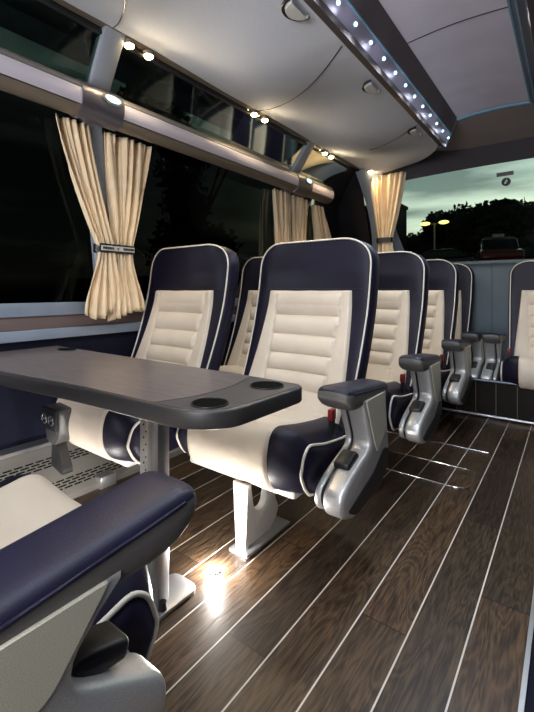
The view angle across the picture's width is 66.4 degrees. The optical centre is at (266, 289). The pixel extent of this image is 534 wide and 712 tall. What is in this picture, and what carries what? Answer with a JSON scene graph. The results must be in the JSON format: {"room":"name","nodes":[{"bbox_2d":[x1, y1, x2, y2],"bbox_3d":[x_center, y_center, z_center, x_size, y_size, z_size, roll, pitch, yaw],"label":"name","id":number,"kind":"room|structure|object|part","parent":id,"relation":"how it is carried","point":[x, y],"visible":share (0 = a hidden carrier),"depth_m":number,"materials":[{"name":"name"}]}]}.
{"room":"vehicle interior","nodes":[
{"label":"vehicle interior","id":0,"kind":"room"},
{"bbox_2d":[81,26,124,269],"bbox_3d":[-0.793,-0.542,1.938,0.192,1.205,0.470,0,0,-27],"label":"trim","id":1,"kind":"structure","parent":0,"point":[110,43],"depth_m":1.87,"materials":[{"name":"grey plastic"}]},
{"bbox_2d":[0,0,122,81],"bbox_3d":[-1.245,-0.982,1.244,0.264,0.320,1.700,0,0,37],"label":"window","id":2,"kind":"structure","parent":1,"relation":"attached to","point":[30,29],"depth_m":1.66,"materials":[{"name":"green glass"}]},
{"bbox_2d":[110,46,305,169],"bbox_3d":[-0.227,-0.982,2.605,0.264,0.320,1.700,0,0,37],"label":"window","id":3,"kind":"structure","parent":1,"relation":"attached to","point":[138,81],"depth_m":2.32,"materials":[{"name":"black glass"}]},
{"bbox_2d":[64,0,457,173],"bbox_3d":[-0.282,-1.040,1.472,1.015,0.200,5.220,0,0,37],"label":"ceiling panel","id":4,"kind":"object","parent":1,"relation":"attached to","point":[341,75],"visible":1,"depth_m":1.83,"materials":[{"name":"grey plastic"}]},
{"bbox_3d":[-0.172,-0.969,0.928,0.043,0.033,4.480,0,0,37],"label":"lip rail","id":5,"kind":"part","parent":4,"relation":"part of","materials":[{"name":"grey"}]},
{"bbox_2d":[0,322,234,449],"bbox_3d":[-0.882,0.562,2.127,0.060,0.675,5.550,0,0,37],"label":"wall","id":6,"kind":"structure","parent":0,"point":[20,410],"depth_m":1.84,"materials":[{"name":"blue fabric"}]},
{"bbox_2d":[0,315,235,343],"bbox_3d":[-0.968,0.202,1.973,0.085,0.047,5.200,0,0,37],"label":"trim","id":7,"kind":"structure","parent":6,"relation":"attached to","point":[50,333],"depth_m":1.93,"materials":[{"name":"grey plastic"}]},
{"bbox_2d":[0,306,237,331],"bbox_3d":[-0.976,0.148,1.979,0.065,0.060,5.200,0,0,37],"label":"trim","id":8,"kind":"structure","parent":6,"relation":"attached to","point":[55,321],"depth_m":1.92,"materials":[{"name":"grey plastic"}]},
{"bbox_2d":[0,298,238,317],"bbox_3d":[-0.970,0.088,1.975,0.080,0.060,5.200,0,0,37],"label":"trim","id":9,"kind":"structure","parent":6,"relation":"attached to","point":[9,310],"depth_m":1.85,"materials":[{"name":"grey plastic"}]},
{"bbox_2d":[88,127,282,299],"bbox_3d":[-0.361,-0.382,2.705,0.071,0.880,1.700,0,0,37],"label":"window","id":10,"kind":"structure","parent":6,"relation":"in","point":[187,201],"depth_m":2.58,"materials":[{"name":"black glass"}]},
{"bbox_2d":[283,142,315,235],"bbox_3d":[0.222,-0.542,3.295,0.183,1.205,0.466,0,0,-27],"label":"trim","id":11,"kind":"structure","parent":0,"point":[305,153],"depth_m":3.20,"materials":[{"name":"grey plastic"}]},
{"bbox_2d":[73,410,533,711],"bbox_3d":[0.399,0.930,1.200,3.200,0.060,5.600,0,0,37],"label":"floor","id":12,"kind":"structure","parent":0,"point":[419,600],"depth_m":1.20,"materials":[{"name":"brown wood"}]},
{"bbox_2d":[0,437,183,498],"bbox_3d":[-0.860,0.791,1.893,0.255,0.217,3.800,0,0,37],"label":"heater cover","id":13,"kind":"object","parent":12,"relation":"on","point":[91,471],"visible":0.16,"depth_m":1.81,"materials":[{"name":"silver metal"}]},
{"bbox_2d":[54,244,238,466],"bbox_3d":[-0.568,0.228,1.932,0.610,0.914,0.705,0,0,37],"label":"seat","id":14,"kind":"object","parent":13,"relation":"on","point":[187,317],"visible":0.59,"depth_m":1.98,"materials":[{"name":"blue leather"}]},
{"bbox_2d":[41,402,72,474],"bbox_3d":[-0.813,0.580,1.652,0.250,0.278,0.079,0,0,37],"label":"power socket","id":15,"kind":"object","parent":14,"relation":"attached to","point":[55,417],"visible":0.98,"depth_m":1.61,"materials":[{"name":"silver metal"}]},
{"bbox_2d":[41,413,46,423],"bbox_3d":[-0.921,0.530,1.687,0.043,0.043,0.006,0,0,37],"label":"outlet","id":16,"kind":"object","parent":15,"relation":"attached to","point":[44,415],"depth_m":1.69,"materials":[{"name":"grey metal"}]},
{"bbox_3d":[-0.893,0.530,1.678,0.120,0.090,0.016,0,0,37],"label":"plate","id":17,"kind":"part","parent":15,"relation":"part of","materials":[{"name":"black plastic"}]},
{"bbox_2d":[48,415,53,425],"bbox_3d":[-0.876,0.530,1.653,0.043,0.043,0.006,0,0,37],"label":"outlet","id":18,"kind":"object","parent":15,"relation":"attached to","point":[50,417],"depth_m":1.65,"materials":[{"name":"grey metal"}]},
{"bbox_3d":[-0.624,0.554,1.857,0.376,0.216,0.518,0,0,37],"label":"seat panel","id":19,"kind":"part","parent":14,"relation":"part of","materials":[{"name":"beige leather"}]},
{"bbox_2d":[54,398,179,461],"bbox_3d":[-0.622,0.557,1.860,0.610,0.216,0.507,0,0,37],"label":"seat cushion","id":20,"kind":"object","parent":14,"relation":"on","point":[110,435],"depth_m":1.56,"materials":[{"name":"beige leather"}]},
{"bbox_3d":[-0.490,0.264,2.036,0.504,0.525,0.232,0,0,37],"label":"quilted panel","id":21,"kind":"part","parent":14,"relation":"part of","materials":[{"name":"beige leather"}]},
{"bbox_3d":[-0.459,0.168,2.078,0.610,0.785,0.339,0,0,37],"label":"backrest","id":22,"kind":"part","parent":14,"relation":"part of","materials":[{"name":"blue leather"}]},
{"bbox_2d":[219,257,262,373],"bbox_3d":[-0.091,0.228,2.549,0.610,0.914,0.705,0,0,37],"label":"seat","id":23,"kind":"object","parent":13,"relation":"on","point":[236,356],"visible":0.24,"depth_m":2.80,"materials":[{"name":"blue leather"}]},
{"bbox_3d":[-0.147,0.554,2.474,0.376,0.216,0.518,0,0,37],"label":"seat panel","id":24,"kind":"part","parent":23,"relation":"part of","materials":[{"name":"beige leather"}]},
{"bbox_3d":[-0.013,0.264,2.653,0.504,0.525,0.232,0,0,37],"label":"quilted panel","id":25,"kind":"part","parent":23,"relation":"part of","materials":[{"name":"beige leather"}]},
{"bbox_2d":[0,471,195,711],"bbox_3d":[-0.557,0.335,0.608,0.734,1.130,0.705,0,0,37],"label":"seat","id":26,"kind":"object","parent":12,"relation":"on","point":[79,617],"visible":1,"depth_m":0.51,"materials":[{"name":"blue leather"}]},
{"bbox_3d":[-0.550,0.554,0.720,0.376,0.216,0.518,0,0,37],"label":"seat panel","id":27,"kind":"part","parent":26,"relation":"part of","materials":[{"name":"beige leather"}]},
{"bbox_2d":[0,474,154,658],"bbox_3d":[-0.552,0.557,0.717,0.610,0.216,0.507,0,0,37],"label":"seat cushion","id":28,"kind":"object","parent":26,"relation":"on","point":[28,502],"depth_m":0.80,"materials":[{"name":"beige leather"}]},
{"bbox_3d":[-0.229,0.467,0.528,0.057,0.046,0.085,0,0,37],"label":"recline handle","id":29,"kind":"part","parent":26,"relation":"part of","materials":[{"name":"black plastic"}]},
{"bbox_2d":[0,346,301,620],"bbox_3d":[-0.566,0.578,1.338,1.350,0.644,0.465,0,0,37],"label":"folding table","id":30,"kind":"object","parent":12,"relation":"on","point":[162,395],"visible":0.88,"depth_m":1.14,"materials":[{"name":"grey plastic"}]},
{"bbox_3d":[-0.337,0.595,1.177,0.040,0.586,0.044,0,0,37],"label":"post","id":31,"kind":"part","parent":30,"relation":"part of","materials":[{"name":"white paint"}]},
{"bbox_3d":[-0.290,0.877,1.135,0.024,0.022,0.024,0,0,37],"label":"clamp knob","id":32,"kind":"part","parent":30,"relation":"part of","materials":[{"name":"black plastic"}]},
{"bbox_3d":[-0.334,0.894,1.143,0.115,0.012,0.290,0,0,37],"label":"foot plate","id":33,"kind":"part","parent":30,"relation":"part of","materials":[{"name":"silver metal"}]},
{"bbox_3d":[-0.079,0.261,1.027,0.174,0.003,0.353,0,0,37],"label":"panel","id":34,"kind":"part","parent":30,"relation":"part of","materials":[{"name":"grey"}]},
{"bbox_2d":[207,565,221,575],"bbox_3d":[-0.169,0.893,1.307,0.048,0.014,0.048,0,0,37],"label":"floor light","id":35,"kind":"object","parent":12,"relation":"on","point":[214,570],"visible":1,"depth_m":1.30,"materials":[{"name":"silver metal"}]},
{"bbox_2d":[176,238,388,559],"bbox_3d":[0.105,0.335,1.653,0.734,1.130,0.705,0,0,37],"label":"seat","id":36,"kind":"object","parent":12,"relation":"on","point":[313,328],"visible":0.82,"depth_m":1.53,"materials":[{"name":"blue leather"}]},
{"bbox_3d":[-0.085,0.775,1.405,0.068,0.225,0.018,0,0,37],"label":"plate","id":37,"kind":"part","parent":36,"relation":"part of","materials":[{"name":"white paint"}]},
{"bbox_3d":[-0.001,0.554,1.615,0.376,0.216,0.518,0,0,37],"label":"seat panel","id":38,"kind":"part","parent":36,"relation":"part of","materials":[{"name":"beige leather"}]},
{"bbox_3d":[-0.021,0.894,1.486,0.085,0.012,0.265,0,0,37],"label":"plate","id":39,"kind":"part","parent":36,"relation":"part of","materials":[{"name":"silver metal"}]},
{"bbox_2d":[178,417,345,493],"bbox_3d":[0.002,0.557,1.618,0.610,0.216,0.507,0,0,37],"label":"seat cushion","id":40,"kind":"object","parent":36,"relation":"on","point":[279,455],"depth_m":1.36,"materials":[{"name":"beige leather"}]},
{"bbox_3d":[0.134,0.264,1.794,0.504,0.525,0.232,0,0,37],"label":"quilted panel","id":41,"kind":"part","parent":36,"relation":"part of","materials":[{"name":"beige leather"}]},
{"bbox_3d":[0.165,0.168,1.836,0.610,0.785,0.339,0,0,37],"label":"backrest","id":42,"kind":"part","parent":36,"relation":"part of","materials":[{"name":"blue leather"}]},
{"bbox_3d":[0.261,0.560,1.343,0.057,0.046,0.085,0,0,37],"label":"recline handle","id":43,"kind":"part","parent":36,"relation":"part of","materials":[{"name":"black plastic"}]},
{"bbox_2d":[366,251,441,443],"bbox_3d":[0.566,0.335,2.270,0.734,1.130,0.705,0,0,37],"label":"seat","id":44,"kind":"object","parent":12,"relation":"on","point":[412,377],"visible":0.43,"depth_m":2.29,"materials":[{"name":"leather"}]},
{"bbox_3d":[0.595,0.264,2.411,0.504,0.525,0.232,0,0,37],"label":"quilted panel","id":45,"kind":"part","parent":44,"relation":"part of","materials":[{"name":"beige leather"}]},
{"bbox_2d":[386,381,412,428],"bbox_3d":[0.463,0.557,2.235,0.610,0.216,0.507,0,0,37],"label":"seat cushion","id":46,"kind":"object","parent":44,"relation":"on","point":[400,393],"depth_m":1.98,"materials":[{"name":"blue leather"}]},
{"bbox_3d":[0.626,0.168,2.453,0.610,0.785,0.339,0,0,37],"label":"backrest","id":47,"kind":"part","parent":44,"relation":"part of","materials":[{"name":"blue leather"}]},
{"bbox_3d":[0.723,0.560,1.960,0.057,0.046,0.085,0,0,37],"label":"recline handle","id":48,"kind":"part","parent":44,"relation":"part of","materials":[{"name":"black plastic"}]},
{"bbox_2d":[386,450,475,488],"bbox_3d":[0.640,0.898,2.165,0.832,0.006,0.242,0,0,37],"label":"trim","id":49,"kind":"structure","parent":12,"relation":"on","point":[389,450],"depth_m":2.00,"materials":[{"name":"silver metal"}]},
{"bbox_2d":[397,259,471,429],"bbox_3d":[1.039,0.335,2.902,0.734,1.130,0.705,0,0,37],"label":"seat","id":50,"kind":"object","parent":12,"relation":"on","point":[443,296],"visible":0.3,"depth_m":2.91,"materials":[{"name":"leather"}]},
{"bbox_3d":[1.068,0.264,3.043,0.504,0.525,0.232,0,0,37],"label":"quilted panel","id":51,"kind":"part","parent":50,"relation":"part of","materials":[{"name":"beige leather"}]},
{"bbox_3d":[1.099,0.168,3.086,0.610,0.785,0.339,0,0,37],"label":"backrest","id":52,"kind":"part","parent":50,"relation":"part of","materials":[{"name":"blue leather"}]},
{"bbox_2d":[440,367,450,392],"bbox_3d":[0.936,0.557,2.867,0.610,0.216,0.507,0,0,37],"label":"seat cushion","id":53,"kind":"object","parent":50,"relation":"on","point":[445,371],"depth_m":2.67,"materials":[{"name":"blue leather"}]},
{"bbox_3d":[1.196,0.560,2.592,0.057,0.046,0.085,0,0,37],"label":"recline handle","id":54,"kind":"part","parent":50,"relation":"part of","materials":[{"name":"black plastic"}]},
{"bbox_2d":[387,431,488,452],"bbox_3d":[0.849,0.898,2.528,0.930,0.007,0.012,0,0,37],"label":"strip","id":55,"kind":"object","parent":12,"relation":"on","point":[387,431],"visible":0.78,"depth_m":2.35,"materials":[{"name":"silver metal"}]},
{"bbox_2d":[454,263,484,377],"bbox_3d":[1.387,0.335,3.367,0.734,1.130,0.705,0,0,37],"label":"seat","id":56,"kind":"object","parent":12,"relation":"on","point":[467,277],"visible":0.12,"depth_m":3.38,"materials":[{"name":"leather"}]},
{"bbox_3d":[1.415,0.264,3.508,0.504,0.525,0.232,0,0,37],"label":"quilted panel","id":57,"kind":"part","parent":56,"relation":"part of","materials":[{"name":"beige leather"}]},
{"bbox_3d":[1.447,0.168,3.550,0.610,0.785,0.339,0,0,37],"label":"backrest","id":58,"kind":"part","parent":56,"relation":"part of","materials":[{"name":"blue leather"}]},
{"bbox_3d":[1.543,0.560,3.057,0.057,0.046,0.085,0,0,37],"label":"recline handle","id":59,"kind":"part","parent":56,"relation":"part of","materials":[{"name":"black plastic"}]},
{"bbox_2d":[518,589,533,711],"bbox_3d":[0.845,0.875,0.242,1.238,0.050,4.600,0,0,37],"label":"trim","id":60,"kind":"structure","parent":12,"relation":"on","point":[526,700],"depth_m":0.90,"materials":[{"name":"grey metal"}]},
{"bbox_2d":[324,166,355,237],"bbox_3d":[0.791,-0.550,4.011,0.352,1.220,0.530,0,0,37],"label":"wall","id":61,"kind":"structure","parent":0,"point":[330,210],"depth_m":3.96,"materials":[{"name":"black plastic"}]},
{"bbox_2d":[124,38,135,49],"bbox_3d":[-0.626,-1.113,1.854,0.056,0.031,0.056,0,0,37],"label":"ceiling spotlight","id":62,"kind":"object","parent":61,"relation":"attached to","point":[129,43],"visible":0.99,"depth_m":1.84,"materials":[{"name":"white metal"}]},
{"bbox_2d":[143,49,154,59],"bbox_3d":[-0.563,-1.113,1.938,0.056,0.031,0.056,0,0,37],"label":"ceiling spotlight","id":63,"kind":"object","parent":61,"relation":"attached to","point":[148,54],"visible":1,"depth_m":1.92,"materials":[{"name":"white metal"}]},
{"bbox_2d":[0,47,333,303],"bbox_3d":[-0.945,-0.439,1.768,0.258,0.994,4.898,0,0,37],"label":"window","id":64,"kind":"structure","parent":61,"relation":"in","point":[45,232],"depth_m":1.84,"materials":[{"name":"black glass"}]},
{"bbox_2d":[55,113,122,319],"bbox_3d":[-0.849,-0.319,1.948,0.060,0.923,0.337,0,0,37],"label":"curtain","id":65,"kind":"object","parent":64,"relation":"hanging from","point":[76,141],"visible":0.99,"depth_m":1.95,"materials":[{"name":"fabric"}]},
{"bbox_2d":[103,131,151,320],"bbox_3d":[-0.726,-0.310,2.120,0.067,0.942,0.276,0,0,37],"label":"curtain","id":66,"kind":"object","parent":64,"relation":"hanging from","point":[127,162],"visible":0.94,"depth_m":2.09,"materials":[{"name":"fabric"}]},
{"bbox_2d":[93,243,134,254],"bbox_3d":[-0.768,-0.205,2.058,0.072,0.044,0.213,0,0,37],"label":"tie","id":67,"kind":"object","parent":66,"relation":"attached to","point":[106,248],"visible":0.92,"depth_m":2.02,"materials":[{"name":"black fabric"}]},
{"bbox_3d":[-0.921,-0.852,1.750,0.198,0.167,4.898,0,0,37],"label":"window rail","id":68,"kind":"part","parent":64,"relation":"part of","materials":[{"name":"silver metal"}]},
{"bbox_2d":[272,188,290,243],"bbox_3d":[0.117,-0.375,3.234,0.066,0.810,0.260,0,0,37],"label":"curtain","id":69,"kind":"object","parent":64,"relation":"hanging from","point":[281,200],"visible":0.54,"depth_m":3.20,"materials":[{"name":"fabric"}]},
{"bbox_2d":[291,195,307,241],"bbox_3d":[0.275,-0.375,3.445,0.061,0.810,0.253,0,0,37],"label":"curtain","id":70,"kind":"object","parent":64,"relation":"hanging from","point":[299,205],"visible":0.46,"depth_m":3.42,"materials":[{"name":"fabric"}]},
{"bbox_2d":[311,205,330,239],"bbox_3d":[0.517,-0.372,3.769,0.061,0.777,0.356,0,0,37],"label":"curtain","id":71,"kind":"object","parent":64,"relation":"hanging from","point":[320,225],"visible":0.38,"depth_m":3.69,"materials":[{"name":"fabric"}]},
{"bbox_2d":[36,0,357,172],"bbox_3d":[-0.734,-1.133,1.811,0.175,0.050,5.220,0,0,37],"label":"trim","id":72,"kind":"structure","parent":61,"relation":"attached to","point":[48,3],"depth_m":2.11,"materials":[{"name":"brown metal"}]},
{"bbox_2d":[250,110,258,116],"bbox_3d":[-0.081,-1.113,2.583,0.056,0.031,0.056,0,0,37],"label":"ceiling spotlight","id":73,"kind":"object","parent":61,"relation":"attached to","point":[254,113],"visible":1,"depth_m":2.57,"materials":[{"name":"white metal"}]},
{"bbox_2d":[261,116,268,122],"bbox_3d":[-0.015,-1.113,2.671,0.056,0.031,0.056,0,0,37],"label":"ceiling spotlight","id":74,"kind":"object","parent":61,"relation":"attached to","point":[264,119],"visible":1,"depth_m":2.65,"materials":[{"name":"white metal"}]},
{"bbox_2d":[291,193,324,240],"bbox_3d":[0.334,-0.382,3.634,0.071,0.880,0.620,0,0,37],"label":"window","id":75,"kind":"structure","parent":61,"relation":"in","point":[309,232],"depth_m":3.68,"materials":[{"name":"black glass"}]},
{"bbox_2d":[300,147,348,188],"bbox_3d":[0.468,-0.982,3.534,0.264,0.320,0.620,0,0,37],"label":"window","id":76,"kind":"structure","parent":61,"relation":"in","point":[321,169],"depth_m":3.50,"materials":[{"name":"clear glass"}]},
{"bbox_2d":[333,169,369,243],"bbox_3d":[0.820,-0.690,4.051,0.360,0.900,0.330,0,0,37],"label":"wall","id":77,"kind":"structure","parent":0,"point":[352,219],"depth_m":4.00,"materials":[{"name":"black"}]},
{"bbox_2d":[356,169,403,251],"bbox_3d":[1.088,-0.650,3.817,0.410,0.900,0.423,0,0,37],"label":"trim","id":78,"kind":"structure","parent":77,"relation":"attached to","point":[365,178],"depth_m":3.83,"materials":[{"name":"grey plastic"}]},
{"bbox_2d":[371,171,405,251],"bbox_3d":[1.068,-0.550,3.647,0.340,0.960,0.042,0,0,37],"label":"curtain","id":79,"kind":"object","parent":77,"relation":"hanging from","point":[387,196],"visible":0.76,"depth_m":3.63,"materials":[{"name":"fabric"}]},
{"bbox_2d":[376,237,392,242],"bbox_3d":[1.056,-0.445,3.656,0.148,0.044,0.068,0,0,37],"label":"tie","id":80,"kind":"object","parent":79,"relation":"attached to","point":[385,239],"visible":0.91,"depth_m":3.62,"materials":[{"name":"black plastic"}]},
{"bbox_2d":[382,137,533,179],"bbox_3d":[1.984,-1.040,2.961,2.570,0.239,0.090,0,0,37],"label":"trim","id":81,"kind":"structure","parent":77,"relation":"attached to","point":[438,162],"depth_m":3.24,"materials":[{"name":"grey plastic"}]},
{"bbox_2d":[379,0,531,120],"bbox_3d":[0.075,-1.132,0.764,0.417,0.040,4.514,0,0,37],"label":"ceiling","id":82,"kind":"structure","parent":0,"point":[470,50],"depth_m":1.93,"materials":[{"name":"plastic"}]},
{"bbox_2d":[435,104,533,150],"bbox_3d":[1.603,-1.117,2.810,3.000,0.115,0.620,0,0,37],"label":"ceiling","id":83,"kind":"structure","parent":0,"point":[512,123],"depth_m":2.84,"materials":[{"name":"grey plastic"}]},
{"bbox_2d":[441,377,533,424],"bbox_3d":[1.625,0.765,2.839,3.100,0.270,0.026,0,0,37],"label":"wall","id":84,"kind":"structure","parent":0,"point":[490,398],"depth_m":2.84,"materials":[{"name":"brown wood"}]},
{"bbox_2d":[442,407,533,424],"bbox_3d":[1.606,0.882,2.814,3.100,0.020,0.020,0,0,37],"label":"trim","id":85,"kind":"structure","parent":84,"relation":"attached to","point":[443,408],"depth_m":2.84,"materials":[{"name":"silver metal"}]},
{"bbox_2d":[472,378,516,384],"bbox_3d":[1.610,0.638,2.820,3.100,0.014,0.014,0,0,37],"label":"trim","id":86,"kind":"structure","parent":84,"relation":"attached to","point":[501,382],"depth_m":2.84,"materials":[{"name":"silver metal"}]},
{"bbox_2d":[466,263,517,360],"bbox_3d":[2.060,0.330,3.421,3.100,1.140,0.053,0,0,37],"label":"wall","id":87,"kind":"structure","parent":0,"point":[491,286],"depth_m":3.49,"materials":[{"name":"black plastic"}]},
{"bbox_2d":[452,259,533,264],"bbox_3d":[2.034,-0.237,3.386,2.020,0.025,0.060,0,0,37],"label":"trim","id":88,"kind":"structure","parent":87,"relation":"attached to","point":[516,260],"depth_m":3.45,"materials":[{"name":"grey plastic"}]},
{"bbox_3d":[1.935,-0.620,3.254,1.960,0.760,0.330,0,0,37],"label":"window","id":89,"kind":"structure","parent":87,"relation":"in","visible":0},
{"bbox_2d":[496,171,513,176],"bbox_3d":[1.845,-0.900,3.164,0.115,0.030,0.006,0,0,37],"label":"plate","id":90,"kind":"object","parent":89,"relation":"attached to","point":[508,172],"visible":1,"depth_m":3.16,"materials":[{"name":"grey metal"}]},
{"bbox_2d":[501,178,510,185],"bbox_3d":[1.860,-0.842,3.174,0.064,0.064,0.006,0,0,37],"label":"round sticker","id":91,"kind":"object","parent":89,"relation":"attached to","point":[506,181],"visible":1,"depth_m":3.17,"materials":[{"name":"black plastic"}]},
{"bbox_3d":[1.839,0.680,3.126,3.100,0.040,0.690,0,0,37],"label":"floor","id":92,"kind":"structure","parent":0,"visible":0},
{"bbox_2d":[480,260,533,389],"bbox_3d":[1.981,0.244,2.922,0.734,0.948,0.705,0,0,37],"label":"seat","id":93,"kind":"object","parent":92,"relation":"on","point":[518,368],"visible":0.98,"depth_m":3.07,"materials":[{"name":"blue leather"}]},
{"bbox_3d":[1.639,0.560,2.985,0.057,0.046,0.085,0,0,37],"label":"recline handle","id":94,"kind":"part","parent":93,"relation":"part of","materials":[{"name":"black plastic"}]},
{"bbox_2d":[499,356,518,386],"bbox_3d":[1.976,0.557,2.813,0.610,0.216,0.507,0,0,37],"label":"seat cushion","id":95,"kind":"object","parent":93,"relation":"on","point":[509,368],"depth_m":2.77,"materials":[{"name":"blue leather"}]},
{"bbox_3d":[2.139,0.168,3.032,0.610,0.785,0.339,0,0,37],"label":"backrest","id":96,"kind":"part","parent":93,"relation":"part of","materials":[{"name":"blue leather"}]},
{"bbox_3d":[2.108,0.264,2.990,0.504,0.525,0.232,0,0,37],"label":"quilted panel","id":97,"kind":"part","parent":93,"relation":"part of","materials":[{"name":"beige leather"}]},
{"bbox_3d":[1.974,0.554,2.811,0.376,0.216,0.518,0,0,37],"label":"seat panel","id":98,"kind":"part","parent":93,"relation":"part of","materials":[{"name":"beige leather"}]},
{"label":"outside","id":99,"kind":"structure","parent":0,"visible":0},
{"bbox_3d":[27.106,0.583,36.233,80.000,3.434,49.500,0,0,37],"label":"bank","id":100,"kind":"object","parent":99,"visible":0},
{"bbox_2d":[365,204,407,250],"bbox_3d":[7.390,-4.058,35.996,9.200,5.849,2.700,0,0,37],"label":"building","id":101,"kind":"structure","parent":100,"relation":"on","point":[401,226],"depth_m":33.64,"materials":[{"name":"grey"}]},
{"bbox_2d":[407,228,427,255],"bbox_3d":[17.509,-4.035,44.424,8.144,5.828,7.643,0,0,37],"label":"tree","id":102,"kind":"object","parent":100,"relation":"on","point":[414,241],"visible":0.16,"depth_m":42.76,"materials":[{"name":"black plant"}]},
{"bbox_2d":[421,220,448,249],"bbox_3d":[11.767,-2.988,28.663,1.913,3.708,0.360,0,0,37],"label":"street lamp","id":103,"kind":"object","parent":100,"relation":"on","point":[442,221],"visible":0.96,"depth_m":28.62,"materials":[{"name":"white paint"}]},
{"bbox_2d":[420,237,471,256],"bbox_3d":[18.757,-4.043,39.537,6.897,5.844,6.882,0,0,-22],"label":"tree","id":104,"kind":"object","parent":100,"relation":"on","point":[423,245],"visible":0.02,"depth_m":39.92,"materials":[{"name":"black plant"}]},
{"bbox_2d":[421,210,473,254],"bbox_3d":[15.189,-3.887,33.555,4.632,5.533,5.507,0,0,37],"label":"tree","id":105,"kind":"object","parent":100,"relation":"on","point":[447,231],"visible":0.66,"depth_m":31.98,"materials":[{"name":"black plant"}]},
{"bbox_2d":[421,248,473,261],"bbox_3d":[11.185,-1.824,25.352,5.000,1.380,1.740,0,0,37],"label":"parked car","id":106,"kind":"object","parent":100,"relation":"on","point":[451,255],"visible":0.37,"depth_m":24.61,"materials":[{"name":"black metal"}]},
{"bbox_2d":[445,199,494,255],"bbox_3d":[16.964,-4.147,31.887,5.818,6.052,5.256,0,0,37],"label":"tree","id":107,"kind":"object","parent":100,"relation":"on","point":[468,212],"visible":0.15,"depth_m":31.66,"materials":[{"name":"black plant"}]},
{"bbox_2d":[462,197,533,256],"bbox_3d":[18.091,-3.698,28.899,7.141,5.463,6.466,0,0,-31],"label":"tree","id":108,"kind":"object","parent":100,"relation":"on","point":[508,217],"visible":0.71,"depth_m":27.68,"materials":[{"name":"black plant"}]},
{"bbox_2d":[474,234,523,260],"bbox_3d":[11.191,-1.904,19.852,1.740,1.540,3.600,0,0,22],"label":"parked car","id":109,"kind":"object","parent":100,"relation":"on","point":[501,247],"visible":0.87,"depth_m":18.65,"materials":[{"name":"red metal"}]},
{"bbox_3d":[11.033,-2.594,19.469,0.500,0.160,0.070,0,0,22],"label":"taxi plate","id":110,"kind":"part","parent":109,"relation":"part of","materials":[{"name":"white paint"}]},
{"bbox_2d":[522,248,533,258],"bbox_3d":[16.104,-1.824,24.794,4.400,1.379,1.740,0,0,37],"label":"parked car","id":111,"kind":"object","parent":100,"relation":"on","point":[528,252],"visible":0.06,"depth_m":24.27,"materials":[{"name":"black"}]},
{"bbox_3d":[0.285,-1.200,1.048,3.300,0.040,5.220,0,0,37],"label":"ceiling","id":112,"kind":"structure","parent":0,"visible":0},
{"bbox_2d":[510,0,533,105],"bbox_3d":[0.851,-1.046,0.625,1.015,0.188,5.220,0,0,37],"label":"luggage rack","id":113,"kind":"object","parent":112,"relation":"attached to","point":[522,10],"visible":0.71,"depth_m":1.61,"materials":[{"name":"grey plastic"}]},
{"bbox_3d":[0.298,-0.969,0.576,0.043,0.033,4.480,0,0,37],"label":"lip rail","id":114,"kind":"part","parent":113,"relation":"part of","materials":[{"name":"grey"}]}
]}

